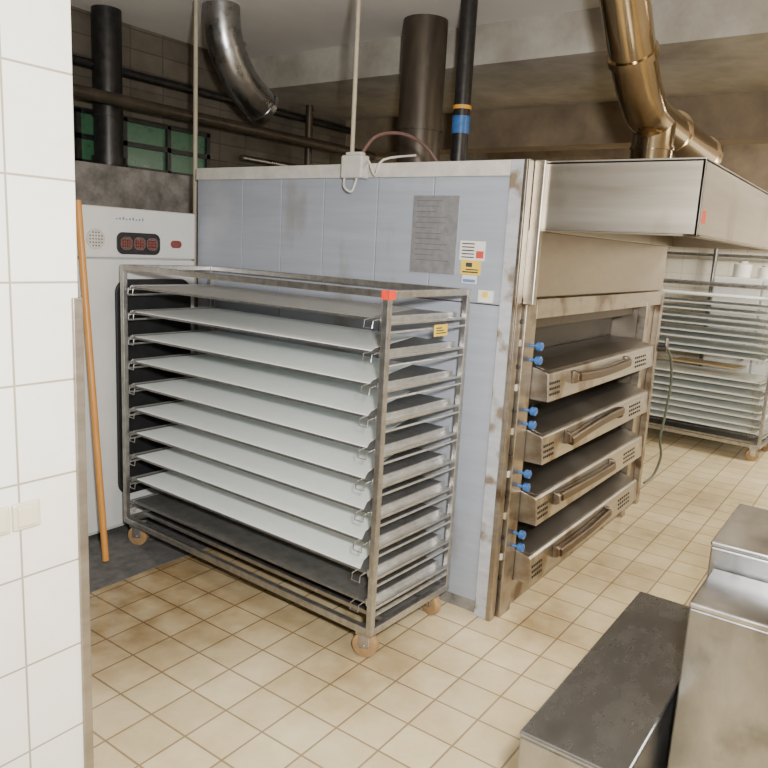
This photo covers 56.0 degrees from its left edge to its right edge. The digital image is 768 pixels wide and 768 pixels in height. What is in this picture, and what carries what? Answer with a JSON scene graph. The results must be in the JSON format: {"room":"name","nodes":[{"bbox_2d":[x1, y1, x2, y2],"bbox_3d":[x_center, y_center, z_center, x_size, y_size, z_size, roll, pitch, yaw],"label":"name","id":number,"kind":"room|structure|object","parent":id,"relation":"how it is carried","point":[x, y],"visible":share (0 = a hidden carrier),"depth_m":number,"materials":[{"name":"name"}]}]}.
{"room":"commercial kitchen","nodes":[
{"label":"commercial kitchen","id":0,"kind":"room"},
{"bbox_2d":[0,0,83,767],"bbox_3d":[-1.781,0.067,-0.053,0.140,2.900,3.812,11,13,35],"label":"wall","id":1,"kind":"structure","parent":0,"point":[41,714],"depth_m":1.39,"materials":[{"name":"white tile"}]},
{"bbox_2d":[0,506,10,535],"bbox_3d":[-0.730,0.263,1.358,0.015,0.056,0.056,11,13,35],"label":"light switch","id":2,"kind":"object","parent":1,"relation":"attached to","point":[5,529],"visible":1,"depth_m":1.37,"materials":[{"name":"white plastic"}]},
{"bbox_2d":[11,498,40,531],"bbox_3d":[-0.695,0.256,1.406,0.015,0.056,0.056,11,13,35],"label":"light switch","id":3,"kind":"object","parent":1,"relation":"attached to","point":[27,514],"visible":1,"depth_m":1.40,"materials":[{"name":"white plastic"}]},
{"bbox_2d":[70,0,77,285],"bbox_3d":[-0.626,-0.884,1.341,0.135,1.430,0.004,11,13,35],"label":"trim","id":4,"kind":"structure","parent":1,"relation":"attached to","point":[70,0],"depth_m":1.39,"materials":[{"name":"white tile"}]},
{"bbox_2d":[71,297,93,767],"bbox_3d":[-0.702,0.540,1.602,0.149,1.470,0.021,11,13,35],"label":"trim","id":5,"kind":"structure","parent":1,"relation":"attached to","point":[76,303],"depth_m":1.51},
{"bbox_2d":[71,6,487,167],"bbox_3d":[-2.041,-0.808,4.490,0.150,2.900,11.000,11,13,35],"label":"wall","id":6,"kind":"structure","parent":0,"point":[143,50],"depth_m":5.05,"materials":[{"name":"tile"}]},
{"bbox_2d":[75,160,197,329],"bbox_3d":[-1.916,-0.339,4.468,0.220,2.000,11.000,11,13,35],"label":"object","id":7,"kind":"structure","parent":6,"relation":"attached to","point":[97,184],"depth_m":4.54,"materials":[{"name":"paint"}]},
{"bbox_2d":[91,4,125,166],"bbox_3d":[-1.674,-1.786,4.374,0.200,0.900,0.200,11,13,35],"label":"flue pipe","id":8,"kind":"object","parent":7,"relation":"on","point":[106,20],"visible":0.8,"depth_m":4.31,"materials":[{"name":"metal"}]},
{"bbox_2d":[74,113,204,173],"bbox_3d":[-1.577,-1.568,4.785,0.035,0.270,1.000,11,13,35],"label":"window","id":9,"kind":"structure","parent":6,"relation":"in","point":[138,133],"depth_m":4.81,"materials":[{"name":"green glass"}]},
{"bbox_2d":[74,106,209,175],"bbox_3d":[-1.556,-1.563,4.764,0.025,0.330,1.030,11,13,35],"label":"window frame","id":10,"kind":"structure","parent":6,"relation":"attached to","point":[79,135],"depth_m":4.75,"materials":[{"name":"metal"}]},
{"bbox_2d":[72,54,350,133],"bbox_3d":[-1.503,-1.960,4.641,0.056,0.056,4.150,11,13,35],"label":"pipe","id":11,"kind":"object","parent":6,"relation":"attached to","point":[77,60],"visible":0.66,"depth_m":4.87,"materials":[{"name":"metal"}]},
{"bbox_2d":[239,154,296,165],"bbox_3d":[0.078,-1.925,6.953,0.044,0.044,3.900,11,13,35],"label":"pipe","id":12,"kind":"object","parent":6,"relation":"attached to","point":[252,159],"visible":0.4,"depth_m":5.55,"materials":[{"name":"silver metal"}]},
{"bbox_2d":[345,90,767,156],"bbox_3d":[2.670,-1.765,4.428,7.250,0.500,0.250,11,13,35],"label":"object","id":13,"kind":"structure","parent":6,"relation":"attached to","point":[741,117],"depth_m":5.22,"materials":[{"name":"paint"}]},
{"bbox_2d":[73,83,375,160],"bbox_3d":[-1.312,-1.706,4.540,0.070,0.070,4.150,11,13,35],"label":"pipe","id":14,"kind":"object","parent":13,"relation":"attached to","point":[79,91],"visible":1,"depth_m":4.69,"materials":[{"name":"metal"}]},
{"bbox_2d":[71,0,599,58],"bbox_3d":[1.029,-1.743,2.231,7.400,0.100,11.200,11,13,35],"label":"ceiling","id":15,"kind":"structure","parent":0,"point":[268,27],"depth_m":4.22,"materials":[{"name":"paint"}]},
{"bbox_2d":[202,0,278,123],"bbox_3d":[-0.850,-1.882,4.272,0.226,0.606,0.514,11,13,35],"label":"duct","id":16,"kind":"object","parent":15,"relation":"hanging from","point":[231,61],"visible":1,"depth_m":4.14,"materials":[{"name":"silver metal"}]},
{"bbox_2d":[341,0,438,192],"bbox_3d":[0.090,-1.386,3.216,0.517,1.066,0.179,1,11,-12],"label":"junction box","id":17,"kind":"object","parent":15,"relation":"hanging from","point":[354,165],"visible":0.93,"depth_m":3.25,"materials":[{"name":"white plastic"}]},
{"bbox_2d":[88,428,767,767],"bbox_3d":[0.869,1.198,2.788,7.400,0.104,11.200,11,13,35],"label":"floor","id":18,"kind":"structure","parent":0,"point":[195,663],"depth_m":2.91,"materials":[{"name":"tile"}]},
{"bbox_2d":[76,200,108,561],"bbox_3d":[-1.407,0.002,3.480,0.032,1.732,0.265,-7,15,-44],"label":"handle","id":19,"kind":"object","parent":18,"relation":"on","point":[79,216],"visible":0.85,"depth_m":3.47,"materials":[{"name":"brown wood"}]},
{"bbox_2d":[76,204,194,535],"bbox_3d":[-1.822,-0.073,3.753,0.764,1.695,1.500,11,13,35],"label":"oven","id":20,"kind":"object","parent":18,"relation":"on","point":[113,236],"visible":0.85,"depth_m":3.76,"materials":[{"name":"white metal"}]},
{"bbox_2d":[86,228,104,248],"bbox_3d":[-1.407,-0.708,3.523,0.005,0.100,0.100,11,13,35],"label":"speaker grille","id":21,"kind":"object","parent":20,"relation":"attached to","point":[95,237],"depth_m":3.52,"materials":[{"name":"white plastic"}]},
{"bbox_2d":[193,0,197,352],"bbox_3d":[-1.106,-0.709,4.220,0.024,2.896,0.024,11,13,35],"label":"pipe","id":22,"kind":"object","parent":18,"relation":"on","point":[195,61],"visible":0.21,"depth_m":4.07,"materials":[{"name":"white metal"}]},
{"bbox_2d":[120,264,470,656],"bbox_3d":[-0.502,0.224,3.378,1.666,1.452,0.563,11,13,37],"label":"rack","id":23,"kind":"object","parent":18,"relation":"on","point":[422,589],"visible":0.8,"depth_m":3.00,"materials":[{"name":"metal"}]},
{"bbox_2d":[130,492,438,611],"bbox_3d":[-0.538,0.712,3.460,1.561,0.043,0.550,11,13,37],"label":"tray","id":24,"kind":"object","parent":23,"relation":"on","point":[326,572],"visible":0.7,"depth_m":3.23,"materials":[{"name":"metal"}]},
{"bbox_2d":[130,469,440,582],"bbox_3d":[-0.531,0.592,3.437,1.561,0.043,0.550,11,13,37],"label":"tray","id":25,"kind":"object","parent":23,"relation":"on","point":[331,545],"visible":0.62,"depth_m":3.21,"materials":[{"name":"metal"}]},
{"bbox_2d":[130,446,442,552],"bbox_3d":[-0.524,0.472,3.414,1.561,0.043,0.550,11,13,37],"label":"tray","id":26,"kind":"object","parent":23,"relation":"on","point":[332,516],"visible":0.63,"depth_m":3.19,"materials":[{"name":"metal"}]},
{"bbox_2d":[129,423,444,522],"bbox_3d":[-0.517,0.352,3.390,1.561,0.043,0.550,11,13,37],"label":"tray","id":27,"kind":"object","parent":23,"relation":"on","point":[335,487],"visible":0.69,"depth_m":3.17,"materials":[{"name":"metal"}]},
{"bbox_2d":[129,400,445,491],"bbox_3d":[-0.513,0.231,3.369,1.561,0.043,0.550,11,13,37],"label":"tray","id":28,"kind":"object","parent":23,"relation":"on","point":[326,454],"visible":0.68,"depth_m":3.18,"materials":[{"name":"fabric"}]},
{"bbox_2d":[129,376,448,459],"bbox_3d":[-0.503,0.111,3.345,1.561,0.043,0.550,11,13,37],"label":"tray","id":29,"kind":"object","parent":23,"relation":"on","point":[343,428],"visible":0.7,"depth_m":3.18,"materials":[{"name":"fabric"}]},
{"bbox_2d":[128,352,450,427],"bbox_3d":[-0.499,-0.009,3.324,1.561,0.043,0.550,11,13,37],"label":"tray","id":30,"kind":"object","parent":23,"relation":"on","point":[327,393],"visible":0.75,"depth_m":3.21,"materials":[{"name":"metal"}]},
{"bbox_2d":[128,329,452,395],"bbox_3d":[-0.492,-0.129,3.300,1.561,0.043,0.550,11,13,37],"label":"tray","id":31,"kind":"object","parent":23,"relation":"on","point":[342,366],"visible":0.98,"depth_m":3.21,"materials":[{"name":"metal"}]},
{"bbox_2d":[128,307,454,362],"bbox_3d":[-0.484,-0.249,3.276,1.561,0.043,0.550,11,13,37],"label":"tray","id":32,"kind":"object","parent":23,"relation":"on","point":[342,337],"visible":0.95,"depth_m":3.15,"materials":[{"name":"metal"}]},
{"bbox_2d":[127,284,456,328],"bbox_3d":[-0.479,-0.370,3.255,1.561,0.043,0.550,11,13,37],"label":"tray","id":33,"kind":"object","parent":23,"relation":"on","point":[345,308],"visible":0.99,"depth_m":3.15,"materials":[{"name":"metal"}]},
{"bbox_2d":[153,513,437,615],"bbox_3d":[-0.499,0.800,3.537,1.600,0.006,0.385,11,13,37],"label":"shelf","id":34,"kind":"object","parent":23,"relation":"attached to","point":[415,597],"depth_m":3.19,"materials":[{"name":"grey metal"}]},
{"bbox_2d":[196,157,767,621],"bbox_3d":[0.632,-0.151,4.288,2.622,1.970,2.244,11,13,35],"label":"oven","id":35,"kind":"object","parent":18,"relation":"on","point":[562,263],"visible":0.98,"depth_m":3.25,"materials":[{"name":"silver metal"}]},
{"bbox_2d":[396,14,447,162],"bbox_3d":[0.219,-1.649,4.271,0.274,0.929,0.274,11,13,35],"label":"flue pipe","id":36,"kind":"object","parent":35,"relation":"on","point":[424,44],"visible":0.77,"depth_m":4.16,"materials":[{"name":"metal"}]},
{"bbox_2d":[450,0,477,160],"bbox_3d":[0.426,-1.564,3.884,0.100,0.929,0.100,11,13,35],"label":"flue pipe","id":37,"kind":"object","parent":35,"relation":"on","point":[460,130],"visible":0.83,"depth_m":3.84,"materials":[{"name":"metal"}]},
{"bbox_2d":[461,243,474,257],"bbox_3d":[0.354,-0.564,3.046,0.060,0.061,0.001,11,13,35],"label":"print","id":38,"kind":"object","parent":35,"relation":"on","point":[467,249],"depth_m":3.05},
{"bbox_2d":[463,279,474,282],"bbox_3d":[0.360,-0.438,3.061,0.060,0.013,0.001,11,13,35],"label":"print","id":39,"kind":"object","parent":35,"relation":"attached to","point":[464,280],"depth_m":3.06,"materials":[{"name":"blue paper"}]},
{"bbox_2d":[462,262,477,272],"bbox_3d":[0.365,-0.491,3.049,0.075,0.042,0.001,11,13,35],"label":"print","id":40,"kind":"object","parent":35,"relation":"on","point":[467,267],"depth_m":3.05},
{"bbox_2d":[476,251,483,258],"bbox_3d":[0.400,-0.540,3.016,0.035,0.030,0.001,11,13,35],"label":"print","id":41,"kind":"object","parent":35,"relation":"attached to","point":[479,254],"depth_m":3.01,"materials":[{"name":"red paper"}]},
{"bbox_2d":[482,291,487,297],"bbox_3d":[0.422,-0.374,3.022,0.025,0.025,0.001,11,13,35],"label":"print","id":42,"kind":"object","parent":35,"relation":"attached to","point":[484,293],"depth_m":3.02},
{"bbox_2d":[534,157,767,250],"bbox_3d":[1.435,-0.841,3.595,0.740,0.272,2.095,11,13,35],"label":"hood","id":43,"kind":"object","parent":35,"relation":"attached to","point":[691,202],"depth_m":2.76,"materials":[{"name":"metal"}]},
{"bbox_2d":[599,0,722,163],"bbox_3d":[1.185,-1.398,3.073,0.210,0.987,1.875,11,13,35],"label":"duct","id":44,"kind":"object","parent":35,"relation":"on","point":[660,130],"visible":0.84,"depth_m":2.84,"materials":[{"name":"gold metal"}]},
{"bbox_2d":[517,592,689,767],"bbox_3d":[0.682,1.024,2.053,0.250,0.500,0.945,11,13,35],"label":"metal counter","id":45,"kind":"object","parent":18,"relation":"on","point":[615,708],"visible":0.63,"depth_m":1.85,"materials":[{"name":"metal"}]},
{"bbox_2d":[648,278,767,460],"bbox_3d":[2.687,-0.213,6.597,1.660,1.450,0.560,12,14,39],"label":"rack","id":46,"kind":"object","parent":18,"relation":"on","point":[759,441],"visible":0.34,"depth_m":6.29,"materials":[{"name":"metal"}]},
{"bbox_2d":[657,355,746,369],"bbox_3d":[2.769,-0.215,6.552,0.900,0.012,0.280,13,14,41],"label":"tray","id":47,"kind":"object","parent":46,"relation":"on","point":[680,359],"visible":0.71,"depth_m":6.41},
{"bbox_2d":[649,409,767,437],"bbox_3d":[2.652,0.275,6.676,1.561,0.043,0.550,12,14,39],"label":"tray","id":48,"kind":"object","parent":46,"relation":"on","point":[724,425],"visible":0.36,"depth_m":6.33,"materials":[{"name":"fabric"}]},
{"bbox_2d":[649,415,767,441],"bbox_3d":[2.692,0.364,6.751,1.600,0.006,0.385,12,14,39],"label":"shelf","id":49,"kind":"object","parent":46,"relation":"attached to","point":[654,420],"depth_m":6.51,"materials":[{"name":"silver metal"}]},
{"bbox_2d":[650,402,767,431],"bbox_3d":[2.670,0.224,6.655,1.561,0.043,0.550,12,14,39],"label":"tray","id":50,"kind":"object","parent":46,"relation":"on","point":[656,406],"visible":0.3,"depth_m":6.35,"materials":[{"name":"metal"}]},
{"bbox_2d":[651,396,767,423],"bbox_3d":[2.671,0.158,6.642,1.561,0.043,0.550,12,14,39],"label":"tray","id":51,"kind":"object","parent":46,"relation":"on","point":[696,406],"visible":0.3,"depth_m":6.31,"materials":[{"name":"metal"}]},
{"bbox_2d":[654,375,764,402],"bbox_3d":[2.659,-0.019,6.618,1.561,0.043,0.550,12,14,39],"label":"tray","id":52,"kind":"object","parent":46,"relation":"on","point":[743,392],"visible":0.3,"depth_m":6.34,"materials":[{"name":"metal"}]},
{"bbox_2d":[652,388,767,416],"bbox_3d":[2.658,0.103,6.633,1.561,0.043,0.550,12,14,39],"label":"tray","id":53,"kind":"object","parent":46,"relation":"on","point":[733,405],"visible":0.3,"depth_m":6.34,"materials":[{"name":"metal"}]},
{"bbox_2d":[654,369,766,393],"bbox_3d":[2.675,-0.087,6.618,1.561,0.043,0.550,12,14,39],"label":"tray","id":54,"kind":"object","parent":46,"relation":"on","point":[739,384],"visible":0.41,"depth_m":6.30,"materials":[{"name":"metal"}]},
{"bbox_2d":[653,382,767,408],"bbox_3d":[2.681,0.036,6.628,1.561,0.043,0.550,12,14,39],"label":"tray","id":55,"kind":"object","parent":46,"relation":"on","point":[710,394],"visible":0.29,"depth_m":6.30,"materials":[{"name":"metal"}]},
{"bbox_2d":[655,360,766,387],"bbox_3d":[2.657,-0.142,6.606,1.561,0.043,0.550,12,14,39],"label":"tray","id":56,"kind":"object","parent":46,"relation":"on","point":[661,365],"visible":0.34,"depth_m":6.37,"materials":[{"name":"metal"}]},
{"bbox_2d":[658,342,767,364],"bbox_3d":[2.666,-0.327,6.561,1.561,0.043,0.550,12,14,39],"label":"tray","id":57,"kind":"object","parent":46,"relation":"on","point":[709,351],"visible":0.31,"depth_m":6.28,"materials":[{"name":"metal"}]},
{"bbox_2d":[659,289,767,300],"bbox_3d":[2.715,-0.805,6.465,1.561,0.043,0.551,12,14,39],"label":"tray","id":58,"kind":"object","parent":46,"relation":"on","point":[665,290],"visible":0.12,"depth_m":6.23,"materials":[{"name":"metal"}]},
{"bbox_2d":[659,335,767,358],"bbox_3d":[2.696,-0.377,6.540,1.561,0.043,0.550,12,14,39],"label":"tray","id":59,"kind":"object","parent":46,"relation":"on","point":[673,340],"visible":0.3,"depth_m":6.32,"materials":[{"name":"metal"}]},
{"bbox_2d":[660,328,767,350],"bbox_3d":[2.691,-0.444,6.527,1.561,0.043,0.550,12,14,39],"label":"tray","id":60,"kind":"object","parent":46,"relation":"on","point":[679,333],"visible":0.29,"depth_m":6.31,"materials":[{"name":"metal"}]},
{"bbox_2d":[660,322,767,343],"bbox_3d":[2.708,-0.499,6.528,1.561,0.043,0.550,12,14,39],"label":"tray","id":61,"kind":"object","parent":46,"relation":"on","point":[719,331],"visible":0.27,"depth_m":6.32,"materials":[{"name":"metal"}]},
{"bbox_2d":[661,315,767,334],"bbox_3d":[2.694,-0.567,6.521,1.561,0.043,0.550,12,14,39],"label":"tray","id":62,"kind":"object","parent":46,"relation":"on","point":[664,318],"visible":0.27,"depth_m":6.29,"materials":[{"name":"metal"}]},
{"bbox_2d":[662,310,767,326],"bbox_3d":[2.697,-0.620,6.505,1.561,0.043,0.550,12,14,39],"label":"tray","id":63,"kind":"object","parent":46,"relation":"on","point":[764,322],"visible":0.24,"depth_m":6.28,"materials":[{"name":"metal"}]},
{"bbox_2d":[663,302,767,316],"bbox_3d":[2.712,-0.682,6.475,1.561,0.043,0.550,12,14,39],"label":"tray","id":64,"kind":"object","parent":46,"relation":"on","point":[671,305],"visible":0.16,"depth_m":6.25,"materials":[{"name":"metal"}]},
{"bbox_2d":[664,297,767,312],"bbox_3d":[2.697,-0.740,6.482,1.561,0.043,0.550,12,14,39],"label":"tray","id":65,"kind":"object","parent":46,"relation":"on","point":[709,302],"visible":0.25,"depth_m":6.24,"materials":[{"name":"metal"}]},
{"bbox_2d":[698,249,718,365],"bbox_3d":[3.283,-0.547,7.375,0.040,1.880,0.040,11,13,35],"label":"pipe","id":66,"kind":"object","parent":18,"relation":"on","point":[714,263],"visible":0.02,"depth_m":7.25,"materials":[{"name":"grey metal"}]},
{"bbox_2d":[667,569,767,767],"bbox_3d":[1.160,0.972,1.659,0.915,0.800,0.256,11,13,35],"label":"metal cabinet","id":67,"kind":"object","parent":18,"relation":"on","point":[721,714],"visible":1,"depth_m":1.73,"materials":[{"name":"metal"}]},
{"bbox_2d":[701,276,767,374],"bbox_3d":[3.686,-0.209,6.729,1.250,1.500,0.525,11,13,35],"label":"storage cabinet","id":68,"kind":"object","parent":18,"relation":"on","point":[752,367],"visible":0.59,"depth_m":6.66,"materials":[{"name":"white metal"}]},
{"bbox_2d":[732,261,752,277],"bbox_3d":[3.388,-1.083,6.819,0.160,0.150,0.160,11,13,35],"label":"container","id":69,"kind":"object","parent":68,"relation":"on","point":[743,269],"visible":0.96,"depth_m":6.76,"materials":[{"name":"white plastic"}]},
{"bbox_2d":[757,266,767,278],"bbox_3d":[3.549,-1.038,6.708,0.140,0.120,0.140,11,13,35],"label":"container","id":70,"kind":"object","parent":68,"relation":"on","point":[762,273],"visible":0.93,"depth_m":6.67,"materials":[{"name":"white plastic"}]},
{"bbox_2d":[707,504,767,582],"bbox_3d":[1.353,0.896,1.926,0.930,0.870,0.405,11,13,35],"label":"bin","id":71,"kind":"object","parent":18,"relation":"on","point":[740,547],"visible":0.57,"depth_m":1.95,"materials":[{"name":"metal"}]},
{"bbox_2d":[250,0,767,120],"bbox_3d":[2.238,-1.812,3.801,7.250,0.220,1.250,11,13,35],"label":"ceiling","id":72,"kind":"structure","parent":0,"point":[707,47],"depth_m":4.30,"materials":[{"name":"paint"}]},
{"bbox_2d":[304,105,313,164],"bbox_3d":[-0.611,-1.894,5.840,0.060,0.680,0.060,11,13,35],"label":"pipe","id":73,"kind":"object","parent":72,"relation":"attached to","point":[309,108],"visible":0.6,"depth_m":5.79,"materials":[{"name":"brown metal"}]},
{"bbox_2d":[656,246,767,365],"bbox_3d":[4.171,-0.932,6.918,7.400,2.900,0.200,11,13,35],"label":"wall","id":74,"kind":"structure","parent":0,"point":[682,267],"depth_m":7.48,"materials":[{"name":"beige tile"}]},
{"bbox_2d":[487,143,767,191],"bbox_3d":[4.185,-1.930,6.540,7.250,0.800,0.150,11,13,35],"label":"trim","id":75,"kind":"structure","parent":74,"relation":"attached to","point":[748,161],"depth_m":7.02,"materials":[{"name":"paint"}]},
{"bbox_2d":[667,251,767,258],"bbox_3d":[3.686,-1.234,7.027,3.600,0.032,0.032,11,13,35],"label":"pipe","id":76,"kind":"object","parent":74,"relation":"attached to","point":[668,252],"visible":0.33,"depth_m":7.23,"materials":[{"name":"silver metal"}]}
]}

